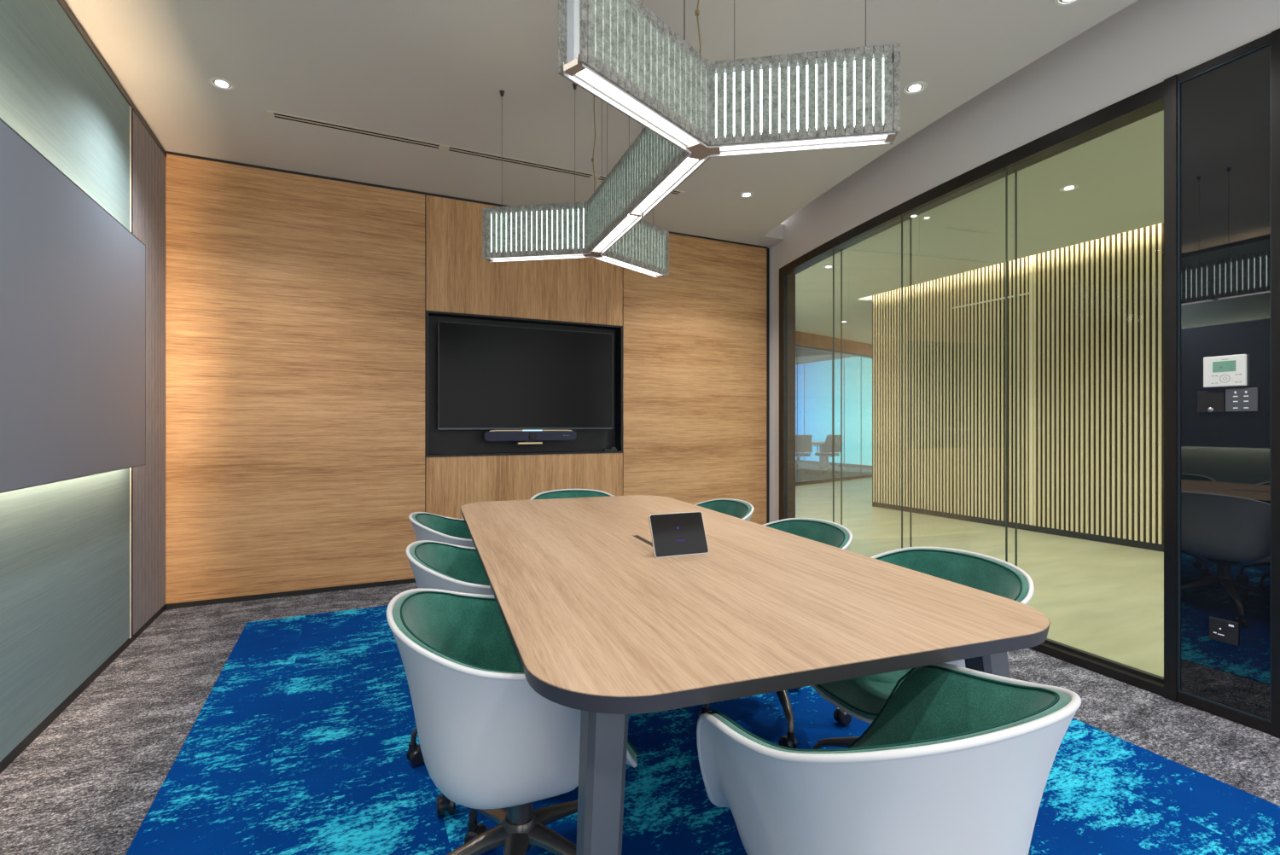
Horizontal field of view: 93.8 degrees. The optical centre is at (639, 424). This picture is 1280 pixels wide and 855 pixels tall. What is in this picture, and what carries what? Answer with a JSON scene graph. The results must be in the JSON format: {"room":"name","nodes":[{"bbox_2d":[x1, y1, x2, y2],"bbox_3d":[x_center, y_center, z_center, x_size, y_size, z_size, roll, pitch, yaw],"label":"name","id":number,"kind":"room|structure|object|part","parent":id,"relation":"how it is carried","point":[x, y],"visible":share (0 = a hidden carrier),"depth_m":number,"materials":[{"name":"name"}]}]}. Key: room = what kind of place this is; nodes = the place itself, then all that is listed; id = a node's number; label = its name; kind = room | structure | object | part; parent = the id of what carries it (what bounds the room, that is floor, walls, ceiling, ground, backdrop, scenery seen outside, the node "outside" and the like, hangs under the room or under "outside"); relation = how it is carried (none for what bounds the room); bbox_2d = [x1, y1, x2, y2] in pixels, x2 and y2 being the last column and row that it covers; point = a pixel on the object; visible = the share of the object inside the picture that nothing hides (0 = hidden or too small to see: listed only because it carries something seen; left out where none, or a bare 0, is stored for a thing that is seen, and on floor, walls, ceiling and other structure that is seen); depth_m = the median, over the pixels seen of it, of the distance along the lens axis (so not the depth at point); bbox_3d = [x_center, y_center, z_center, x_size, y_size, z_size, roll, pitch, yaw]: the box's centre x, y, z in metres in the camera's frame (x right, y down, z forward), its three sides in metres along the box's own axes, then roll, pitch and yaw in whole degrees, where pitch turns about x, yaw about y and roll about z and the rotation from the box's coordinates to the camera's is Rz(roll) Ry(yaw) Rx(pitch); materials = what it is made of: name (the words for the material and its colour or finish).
{"room":"office","nodes":[
{"label":"office","id":0,"kind":"room"},
{"bbox_2d":[0,0,166,762],"bbox_3d":[-1.727,-0.335,0.998,0.124,3.030,6.500,0,0,-26],"label":"wall","id":1,"kind":"structure","parent":0,"point":[83,559],"depth_m":2.58,"materials":[{"name":"grey paint"}]},
{"bbox_2d":[0,117,145,493],"bbox_3d":[-1.929,-0.377,1.629,0.069,1.183,3.512,0,0,-26],"label":"board","id":2,"kind":"object","parent":1,"relation":"attached to","point":[72,276],"visible":1,"depth_m":2.29,"materials":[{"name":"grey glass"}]},
{"bbox_2d":[0,605,164,773],"bbox_3d":[-1.655,1.160,0.956,0.016,0.040,6.362,0,0,-26],"label":"baseboard","id":3,"kind":"structure","parent":1,"relation":"attached to","point":[41,727],"depth_m":2.51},
{"bbox_3d":[-2.896,-0.290,3.529,0.020,2.860,0.650,0,0,-26],"label":"ribbed panel","id":4,"kind":"part","parent":1,"relation":"part of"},
{"bbox_2d":[165,151,769,604],"bbox_3d":[-0.894,-0.335,4.976,5.083,3.030,0.224,0,0,-26],"label":"wall","id":5,"kind":"structure","parent":0,"point":[304,439],"depth_m":4.34,"materials":[{"name":"brown wood"}]},
{"bbox_2d":[166,577,416,609],"bbox_3d":[-0.893,1.163,4.870,4.753,0.035,0.016,0,0,-26],"label":"baseboard","id":6,"kind":"structure","parent":5,"relation":"attached to","point":[211,602],"depth_m":4.12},
{"bbox_3d":[-2.327,-0.294,4.176,1.568,2.876,0.020,0,0,-26],"label":"wood panel","id":7,"kind":"part","parent":5,"relation":"part of","materials":[{"name":"brown wood"}]},
{"bbox_3d":[-0.885,0.693,4.872,1.620,0.902,0.020,0,0,-26],"label":"wood panel","id":8,"kind":"part","parent":5,"relation":"part of","materials":[{"name":"brown wood"}]},
{"bbox_3d":[-0.885,-1.297,4.872,1.620,0.870,0.020,0,0,-26],"label":"wood panel","id":9,"kind":"part","parent":5,"relation":"part of","materials":[{"name":"brown wood"}]},
{"bbox_2d":[437,320,613,429],"bbox_3d":[-0.908,-0.379,4.927,1.450,0.827,0.107,0,0,-26],"label":"television","id":10,"kind":"object","parent":5,"relation":"attached to","point":[490,376],"visible":1,"depth_m":4.85,"materials":[{"name":"black glass"}]},
{"bbox_2d":[482,430,576,444],"bbox_3d":[-0.875,0.096,4.837,0.755,0.116,0.075,0,0,-26],"label":"soundbar","id":11,"kind":"object","parent":10,"relation":"attached to","point":[528,437],"visible":1,"depth_m":4.80,"materials":[{"name":"plastic"}]},
{"bbox_3d":[-0.867,0.053,4.819,0.706,0.026,0.010,0,0,-26],"label":"trim","id":12,"kind":"part","parent":11,"relation":"part of","materials":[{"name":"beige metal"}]},
{"bbox_2d":[602,447,616,451],"bbox_3d":[-0.264,0.212,5.227,0.120,0.028,0.060,0,0,-26],"label":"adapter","id":13,"kind":"object","parent":5,"relation":"on","point":[611,448],"visible":1,"depth_m":5.22,"materials":[{"name":"black plastic"}]},
{"bbox_3d":[0.545,-0.294,5.562,1.540,2.876,0.020,0,0,-26],"label":"wood panel","id":14,"kind":"part","parent":5,"relation":"part of","materials":[{"name":"brown wood"}]},
{"bbox_2d":[63,0,1137,248],"bbox_3d":[0.562,-1.980,2.080,5.147,0.460,6.543,0,0,-26],"label":"ceiling","id":15,"kind":"structure","parent":0,"point":[433,71],"depth_m":3.02,"materials":[{"name":"paint"}]},
{"bbox_2d":[208,76,235,90],"bbox_3d":[-2.144,-1.748,3.071,0.117,0.005,0.117,0,0,-26],"label":"recessed light","id":16,"kind":"object","parent":15,"relation":"in","point":[216,82],"visible":1,"depth_m":3.07,"materials":[{"name":"white plastic"}]},
{"bbox_2d":[267,110,444,150],"bbox_3d":[-1.664,-1.748,3.572,0.950,0.004,0.080,0,0,-26],"label":"ceiling vent","id":17,"kind":"object","parent":15,"relation":"in","point":[270,113],"visible":1,"depth_m":3.55,"materials":[{"name":"grey metal"}]},
{"bbox_2d":[442,145,597,179],"bbox_3d":[-0.777,-1.748,4.000,1.020,0.004,0.080,0,0,-26],"label":"ceiling vent","id":18,"kind":"object","parent":15,"relation":"in","point":[450,148],"visible":0.96,"depth_m":3.98,"materials":[{"name":"grey metal"}]},
{"bbox_2d":[593,174,684,195],"bbox_3d":[0.002,-1.748,4.376,0.710,0.004,0.080,0,0,-26],"label":"ceiling vent","id":19,"kind":"object","parent":15,"relation":"in","point":[597,177],"visible":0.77,"depth_m":4.47,"materials":[{"name":"grey metal"}]},
{"bbox_2d":[482,0,900,278],"bbox_3d":[-0.018,-1.308,2.486,1.055,0.883,1.893,0,0,-21],"label":"pendant lamp","id":20,"kind":"object","parent":15,"relation":"hanging from","point":[691,110],"visible":1,"depth_m":1.83,"materials":[{"name":"grey fabric"}]},
{"bbox_3d":[-0.533,-0.882,3.113,0.563,0.024,0.052,0,0,9],"label":"housing rail","id":21,"kind":"part","parent":20,"relation":"part of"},
{"bbox_3d":[-0.156,-1.006,1.475,0.064,0.240,0.004,0,0,39],"label":"plate","id":22,"kind":"part","parent":20,"relation":"part of","materials":[{"name":"white metal"}]},
{"bbox_3d":[-0.235,-1.415,3.035,0.022,0.670,0.013,0,0,-26],"label":"power cord","id":23,"kind":"part","parent":20,"relation":"part of","materials":[{"name":"metal"}]},
{"bbox_3d":[-0.124,-0.882,2.766,0.052,0.024,0.598,0,0,-21],"label":"housing rail","id":24,"kind":"part","parent":20,"relation":"part of","materials":[{"name":"white metal"}]},
{"bbox_2d":[594,214,636,250],"bbox_3d":[-0.119,-0.886,2.755,0.046,0.008,0.553,0,0,-21],"label":"diffuser","id":25,"kind":"object","parent":20,"relation":"attached to","point":[620,224],"depth_m":2.72,"materials":[{"name":"white plastic"}]},
{"bbox_3d":[-0.045,-0.882,3.297,0.052,0.024,0.563,0,0,39],"label":"housing rail","id":26,"kind":"part","parent":20,"relation":"part of","materials":[{"name":"white metal"}]},
{"bbox_2d":[603,256,657,273],"bbox_3d":[-0.043,-0.886,3.300,0.046,0.008,0.501,0,0,39],"label":"diffuser","id":27,"kind":"object","parent":20,"relation":"attached to","point":[635,264],"depth_m":3.29,"materials":[{"name":"white plastic"}]},
{"bbox_3d":[0.009,-0.882,1.676,0.052,0.024,0.563,0,0,39],"label":"housing rail","id":28,"kind":"part","parent":20,"relation":"part of","materials":[{"name":"white metal"}]},
{"bbox_2d":[576,68,695,144],"bbox_3d":[0.007,-0.886,1.673,0.046,0.008,0.501,0,0,39],"label":"diffuser","id":29,"kind":"object","parent":20,"relation":"attached to","point":[611,86],"depth_m":1.64,"materials":[{"name":"white plastic"}]},
{"bbox_2d":[633,157,698,212],"bbox_3d":[0.083,-0.886,2.218,0.046,0.008,0.553,0,0,-21],"label":"diffuser","id":30,"kind":"object","parent":20,"relation":"attached to","point":[675,171],"depth_m":2.18,"materials":[{"name":"white plastic"}]},
{"bbox_3d":[0.087,-0.882,2.207,0.052,0.024,0.598,0,0,-21],"label":"housing rail","id":31,"kind":"part","parent":20,"relation":"part of","materials":[{"name":"white metal"}]},
{"bbox_3d":[0.190,-1.415,1.952,0.022,0.670,0.013,0,0,-26],"label":"power cord","id":32,"kind":"part","parent":20,"relation":"part of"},
{"bbox_3d":[0.207,-0.877,1.899,0.095,0.010,0.086,0,0,-26],"label":"junction plate","id":33,"kind":"part","parent":20,"relation":"part of","materials":[{"name":"brown metal"}]},
{"bbox_3d":[0.496,-0.882,1.860,0.563,0.024,0.052,0,0,9],"label":"housing rail","id":34,"kind":"part","parent":20,"relation":"part of","materials":[{"name":"white metal"}]},
{"bbox_2d":[720,134,885,150],"bbox_3d":[0.500,-0.886,1.859,0.501,0.008,0.046,0,0,9],"label":"diffuser","id":35,"kind":"object","parent":20,"relation":"attached to","point":[727,142],"depth_m":1.85,"materials":[{"name":"white plastic"}]},
{"bbox_2d":[738,191,754,197],"bbox_3d":[0.810,-1.748,4.550,0.117,0.005,0.117,0,0,-26],"label":"recessed light","id":36,"kind":"object","parent":15,"relation":"in","point":[747,194],"visible":1,"depth_m":4.55,"materials":[{"name":"white plastic"}]},
{"bbox_2d":[902,81,927,94],"bbox_3d":[1.427,-1.748,3.110,0.117,0.005,0.117,0,0,-26],"label":"recessed light","id":37,"kind":"object","parent":15,"relation":"in","point":[918,87],"visible":1,"depth_m":3.11,"materials":[{"name":"white plastic"}]},
{"bbox_2d":[1053,0,1079,5],"bbox_3d":[1.755,-1.748,2.441,0.117,0.005,0.117,0,0,-26],"label":"recessed light","id":38,"kind":"object","parent":15,"relation":"in","point":[1059,2],"visible":1,"depth_m":2.48,"materials":[{"name":"white plastic"}]},
{"bbox_2d":[0,462,1279,854],"bbox_3d":[1.652,1.210,9.959,13.963,0.060,20.500,0,0,-26],"label":"floor","id":39,"kind":"structure","parent":0,"point":[87,784],"depth_m":2.76,"materials":[{"name":"grey carpet"}]},
{"bbox_2d":[125,605,1279,854],"bbox_3d":[0.392,1.178,2.041,3.594,0.004,5.135,0,0,-26],"label":"rug","id":40,"kind":"object","parent":39,"relation":"on","point":[299,745],"visible":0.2,"depth_m":1.99,"materials":[{"name":"blue carpet"}]},
{"bbox_2d":[408,512,475,693],"bbox_3d":[-0.751,0.789,2.785,0.606,0.766,0.600,0,0,-17],"label":"office chair","id":41,"kind":"object","parent":40,"relation":"on","point":[426,526],"visible":0.15,"depth_m":2.81,"materials":[{"name":"fabric"}]},
{"bbox_2d":[405,540,560,816],"bbox_3d":[-0.514,0.789,2.073,0.588,0.766,0.613,0,0,-5],"label":"office chair","id":42,"kind":"object","parent":40,"relation":"on","point":[433,564],"visible":0.2,"depth_m":2.06,"materials":[{"name":"fabric"}]},
{"bbox_3d":[-0.652,1.030,2.076,0.280,0.168,0.057,0,0,2],"label":"leg","id":43,"kind":"part","parent":42,"relation":"part of","materials":[{"name":"metal"}]},
{"bbox_2d":[386,587,638,854],"bbox_3d":[-0.314,0.789,1.428,0.579,0.766,0.604,0,0,-20],"label":"office chair","id":44,"kind":"object","parent":40,"relation":"on","point":[493,746],"visible":0.73,"depth_m":1.23,"materials":[{"name":"white plastic"}]},
{"bbox_3d":[-0.438,1.030,1.387,0.280,0.168,0.057,0,0,-17],"label":"leg","id":45,"kind":"part","parent":44,"relation":"part of","materials":[{"name":"metal"}]},
{"bbox_3d":[-0.389,1.030,1.555,0.057,0.168,0.280,0,0,-40],"label":"leg","id":46,"kind":"part","parent":44,"relation":"part of","materials":[{"name":"metal"}]},
{"bbox_3d":[-0.289,1.030,1.277,0.057,0.168,0.280,0,0,1],"label":"leg","id":47,"kind":"part","parent":44,"relation":"part of","materials":[{"name":"metal"}]},
{"bbox_3d":[-0.135,1.030,1.397,0.280,0.168,0.057,0,0,14],"label":"leg","id":48,"kind":"part","parent":44,"relation":"part of","materials":[{"name":"metal"}]},
{"bbox_3d":[-0.199,1.030,1.565,0.057,0.168,0.281,0,0,34],"label":"leg","id":49,"kind":"part","parent":44,"relation":"part of","materials":[{"name":"metal"}]},
{"bbox_2d":[529,488,613,500],"bbox_3d":[-0.341,0.789,3.530,0.616,0.766,0.610,0,0,-20],"label":"office chair","id":50,"kind":"object","parent":40,"relation":"on","point":[562,493],"visible":0.09,"depth_m":3.78,"materials":[{"name":"fabric"}]},
{"bbox_2d":[694,498,754,521],"bbox_3d":[0.265,0.789,3.137,0.608,0.766,0.600,0,0,-23],"label":"office chair","id":51,"kind":"object","parent":40,"relation":"on","point":[736,508],"visible":0.09,"depth_m":3.27,"materials":[{"name":"fabric"}]},
{"bbox_2d":[459,494,1050,854],"bbox_3d":[-0.012,0.807,2.359,1.222,0.737,2.630,0,0,-20],"label":"meeting table","id":52,"kind":"object","parent":40,"relation":"on","point":[605,628],"visible":0.88,"depth_m":1.38,"materials":[{"name":"brown wood"}]},
{"bbox_3d":[-0.074,0.824,1.085,0.119,0.704,0.129,0,0,-20],"label":"leg","id":53,"kind":"part","parent":52,"relation":"part of","materials":[{"name":"grey metal"}]},
{"bbox_2d":[648,511,708,558],"bbox_3d":[0.128,0.373,2.054,0.200,0.138,0.085,0,0,-22],"label":"controller","id":54,"kind":"object","parent":52,"relation":"on","point":[673,534],"visible":1,"depth_m":2.04,"materials":[{"name":"plastic"}]},
{"bbox_3d":[0.841,0.824,1.410,0.119,0.704,0.129,0,0,-20],"label":"leg","id":55,"kind":"part","parent":52,"relation":"part of","materials":[{"name":"grey metal"}]},
{"bbox_2d":[698,517,852,748],"bbox_3d":[0.514,0.789,2.436,0.608,0.766,0.600,0,0,-23],"label":"office chair","id":56,"kind":"object","parent":40,"relation":"on","point":[831,533],"visible":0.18,"depth_m":2.42,"materials":[{"name":"fabric"}]},
{"bbox_3d":[0.540,1.030,2.276,0.057,0.168,0.280,0,0,-5],"label":"leg","id":57,"kind":"part","parent":56,"relation":"part of","materials":[{"name":"metal"}]},
{"bbox_2d":[696,663,1081,854],"bbox_3d":[0.390,0.790,1.069,0.604,0.763,0.599,0,0,-24],"label":"office chair","id":58,"kind":"object","parent":40,"relation":"on","point":[956,760],"visible":1,"depth_m":0.84,"materials":[{"name":"plastic"}]},
{"bbox_2d":[811,546,1034,749],"bbox_3d":[0.795,0.789,1.784,0.608,0.766,0.598,0,0,-24],"label":"office chair","id":59,"kind":"object","parent":40,"relation":"on","point":[862,698],"visible":0.23,"depth_m":1.81,"materials":[{"name":"fabric"}]},
{"bbox_3d":[0.676,1.030,1.894,0.280,0.168,0.057,0,0,38],"label":"leg","id":60,"kind":"part","parent":59,"relation":"part of","materials":[{"name":"metal"}]},
{"bbox_2d":[795,435,812,473],"bbox_3d":[3.905,0.710,14.709,0.615,0.939,0.624,0,0,-9],"label":"chair","id":61,"kind":"object","parent":39,"relation":"on","point":[804,441],"visible":0.66,"depth_m":14.47,"materials":[{"name":"black metal"}]},
{"bbox_3d":[3.901,0.725,14.720,0.480,0.070,0.460,0,0,-9],"label":"seat","id":62,"kind":"part","parent":61,"relation":"part of","materials":[{"name":"black metal"}]},
{"bbox_3d":[3.940,0.450,14.460,0.481,0.420,0.121,0,0,-9],"label":"backrest","id":63,"kind":"part","parent":61,"relation":"part of","materials":[{"name":"grey fabric"}]},
{"bbox_2d":[813,435,840,473],"bbox_3d":[4.607,0.710,14.710,0.615,0.939,0.624,0,0,-20],"label":"chair","id":64,"kind":"object","parent":39,"relation":"on","point":[828,446],"visible":0.9,"depth_m":14.49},
{"bbox_3d":[4.444,1.107,14.764,0.261,0.144,0.205,0,0,-20],"label":"leg","id":65,"kind":"part","parent":64,"relation":"part of","materials":[{"name":"grey metal"}]},
{"bbox_3d":[4.601,0.725,14.720,0.480,0.070,0.460,0,0,-20],"label":"seat","id":66,"kind":"part","parent":64,"relation":"part of","materials":[{"name":"black metal"}]},
{"bbox_3d":[4.691,0.450,14.473,0.481,0.420,0.121,0,0,-20],"label":"backrest","id":67,"kind":"part","parent":64,"relation":"part of","materials":[{"name":"grey fabric"}]},
{"bbox_2d":[811,441,843,470],"bbox_3d":[4.001,0.807,15.800,2.400,0.745,1.200,0,0,0],"label":"conference table","id":68,"kind":"object","parent":39,"relation":"on","point":[822,459],"visible":0.17,"depth_m":15.70,"materials":[{"name":"white plastic"}]},
{"bbox_3d":[4.851,0.840,15.800,0.060,0.680,0.600,0,0,0],"label":"leg","id":69,"kind":"part","parent":68,"relation":"part of","materials":[{"name":"grey metal"}]},
{"bbox_2d":[795,347,856,364],"bbox_3d":[1.776,-1.905,15.870,8.600,0.030,9.963,0,0,-26],"label":"ceiling","id":70,"kind":"structure","parent":0,"point":[805,356],"depth_m":16.48,"materials":[{"name":"white paint"}]},
{"bbox_2d":[795,356,872,465],"bbox_3d":[5.050,-0.400,18.593,0.135,2.980,7.906,0,0,-26],"label":"wall","id":71,"kind":"structure","parent":0,"point":[814,379],"depth_m":17.16,"materials":[{"name":"blue paint"}]},
{"bbox_2d":[795,459,872,469],"bbox_3d":[5.050,1.135,18.593,0.135,0.090,7.906,0,0,-26],"label":"baseboard","id":72,"kind":"structure","parent":71,"relation":"attached to","point":[801,461],"depth_m":16.96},
{"bbox_2d":[795,331,872,355],"bbox_3d":[3.237,-1.790,11.973,8.064,0.460,0.274,0,0,-40],"label":"wall","id":73,"kind":"structure","parent":0,"point":[801,338],"depth_m":12.40,"materials":[{"name":"orange wood"}]},
{"bbox_2d":[795,344,872,485],"bbox_3d":[3.241,-0.190,11.964,8.059,2.740,0.255,0,0,-40],"label":"window","id":74,"kind":"structure","parent":73,"relation":"in","point":[867,475],"depth_m":12.49,"materials":[{"name":"brown metal"}]},
{"bbox_3d":[3.241,-1.540,11.964,8.059,0.040,0.255,0,0,-40],"label":"head rail","id":75,"kind":"part","parent":74,"relation":"part of","materials":[{"name":"brown metal"}]},
{"bbox_3d":[3.241,1.145,11.964,8.059,0.070,0.255,0,0,-40],"label":"rail","id":76,"kind":"part","parent":74,"relation":"part of","materials":[{"name":"brown metal"}]},
{"bbox_2d":[795,110,1163,344],"bbox_3d":[5.050,-1.830,7.083,8.744,0.020,12.364,0,0,-26],"label":"ceiling","id":77,"kind":"structure","parent":0,"point":[1119,173],"depth_m":5.50,"materials":[{"name":"paint"}]},
{"bbox_2d":[822,265,832,268],"bbox_3d":[2.169,-1.817,6.887,0.127,0.005,0.127,0,0,-26],"label":"recessed light","id":78,"kind":"object","parent":77,"relation":"in","point":[825,266],"visible":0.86,"depth_m":6.88,"materials":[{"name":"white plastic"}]},
{"bbox_2d":[1058,184,1079,191],"bbox_3d":[3.293,-1.817,4.596,0.127,0.005,0.127,0,0,-26],"label":"recessed light","id":79,"kind":"object","parent":77,"relation":"in","point":[1067,188],"visible":1,"depth_m":4.59,"materials":[{"name":"white plastic"}]},
{"bbox_2d":[872,222,1163,552],"bbox_3d":[7.514,-0.420,6.042,5.212,3.200,8.347,0,0,-26],"label":"wall","id":80,"kind":"structure","parent":0,"point":[1096,306],"depth_m":6.35,"materials":[{"name":"beige wood"}]},
{"bbox_3d":[3.378,-0.415,8.673,0.034,3.190,0.012,0,0,-26],"label":"corner trim","id":81,"kind":"part","parent":80,"relation":"part of","materials":[{"name":"black metal"}]},
{"bbox_3d":[3.659,-0.450,8.094,0.030,3.120,1.285,0,0,-26],"label":"fluted panel","id":82,"kind":"part","parent":80,"relation":"part of","materials":[{"name":"beige wood"}]},
{"bbox_2d":[952,292,1029,523],"bbox_3d":[4.139,-0.182,7.095,0.037,2.584,0.942,0,0,-26],"label":"door","id":83,"kind":"structure","parent":80,"relation":"in","point":[980,327],"depth_m":7.11,"materials":[{"name":"beige wood"}]},
{"bbox_3d":[4.139,-1.468,7.095,0.036,0.013,0.942,0,0,-26],"label":"head trim","id":84,"kind":"part","parent":83,"relation":"part of","materials":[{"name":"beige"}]},
{"bbox_3d":[4.144,-1.742,7.091,0.030,0.535,0.932,0,0,-26],"label":"fluted panel","id":85,"kind":"part","parent":80,"relation":"part of","materials":[{"name":"beige wood"}]},
{"bbox_3d":[5.192,1.145,4.920,0.030,0.070,8.345,0,0,-26],"label":"skirting","id":86,"kind":"part","parent":80,"relation":"part of","materials":[{"name":"beige wood"}]},
{"bbox_3d":[4.347,-0.450,6.645,0.032,3.120,0.040,0,0,-26],"label":"door post","id":87,"kind":"part","parent":80,"relation":"part of","materials":[{"name":"beige wood"}]},
{"bbox_3d":[5.024,-0.450,5.241,0.030,3.120,3.070,0,0,-26],"label":"fluted panel","id":88,"kind":"part","parent":80,"relation":"part of","materials":[{"name":"beige wood"}]},
{"bbox_2d":[769,0,1279,522],"bbox_3d":[2.372,-0.495,2.925,0.401,3.350,6.411,0,0,-21],"label":"wall","id":89,"kind":"structure","parent":0,"point":[1144,43],"depth_m":3.17,"materials":[{"name":"white paint"}]},
{"bbox_2d":[779,81,1163,697],"bbox_3d":[1.824,-0.156,4.171,0.196,2.672,3.280,0,0,-17],"label":"window","id":90,"kind":"structure","parent":89,"relation":"in","point":[1149,101],"depth_m":3.81,"materials":[{"name":"brown metal"}]},
{"bbox_3d":[1.824,-1.456,4.171,0.196,0.072,3.280,0,0,-17],"label":"head rail","id":91,"kind":"part","parent":90,"relation":"part of","materials":[{"name":"brown metal"}]},
{"bbox_3d":[1.824,1.159,4.171,0.196,0.042,3.280,0,0,-17],"label":"rail","id":92,"kind":"part","parent":90,"relation":"part of","materials":[{"name":"brown metal"}]},
{"bbox_2d":[1163,28,1279,738],"bbox_3d":[2.401,-0.156,2.434,0.132,2.672,0.392,0,0,-23],"label":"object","id":93,"kind":"structure","parent":89,"relation":"in","point":[1222,113],"depth_m":2.43,"materials":[{"name":"black glass"}]},
{"bbox_3d":[2.334,-0.156,2.594,0.132,2.672,0.044,0,0,-22],"label":"post","id":94,"kind":"part","parent":93,"relation":"part of","materials":[{"name":"brown metal"}]},
{"bbox_2d":[1197,390,1224,413],"bbox_3d":[2.336,-0.095,2.452,0.009,0.088,0.088,0,0,-23],"label":"sensor","id":95,"kind":"object","parent":93,"relation":"attached to","point":[1207,401],"visible":1,"depth_m":2.45,"materials":[{"name":"black plastic"}]},
{"bbox_2d":[1209,616,1238,645],"bbox_3d":[2.351,0.830,2.414,0.010,0.090,0.090,0,0,-23],"label":"power outlet","id":96,"kind":"object","parent":93,"relation":"attached to","point":[1224,631],"visible":1,"depth_m":2.41,"materials":[{"name":"black plastic"}]},
{"bbox_3d":[2.402,-1.476,2.438,0.126,0.032,0.298,0,0,-23],"label":"head rail","id":97,"kind":"part","parent":93,"relation":"part of","materials":[{"name":"brown metal"}]},
{"bbox_3d":[2.402,1.157,2.438,0.126,0.045,0.298,0,0,-23],"label":"rail","id":98,"kind":"part","parent":93,"relation":"part of","materials":[{"name":"brown metal"}]},
{"bbox_2d":[1203,354,1246,387],"bbox_3d":[2.350,-0.216,2.408,0.017,0.124,0.132,0,0,-23],"label":"thermostat","id":99,"kind":"object","parent":93,"relation":"attached to","point":[1230,370],"visible":1,"depth_m":2.40,"materials":[{"name":"white plastic"}]},
{"bbox_2d":[1225,387,1257,412],"bbox_3d":[2.372,-0.099,2.363,0.011,0.092,0.096,0,0,-23],"label":"light switch panel","id":100,"kind":"object","parent":93,"relation":"attached to","point":[1236,399],"visible":1,"depth_m":2.36,"materials":[{"name":"grey plastic"}]},
{"bbox_3d":[2.467,-0.156,2.277,0.132,2.672,0.050,0,0,-23],"label":"post","id":101,"kind":"part","parent":93,"relation":"part of","materials":[{"name":"brown metal"}]}
]}

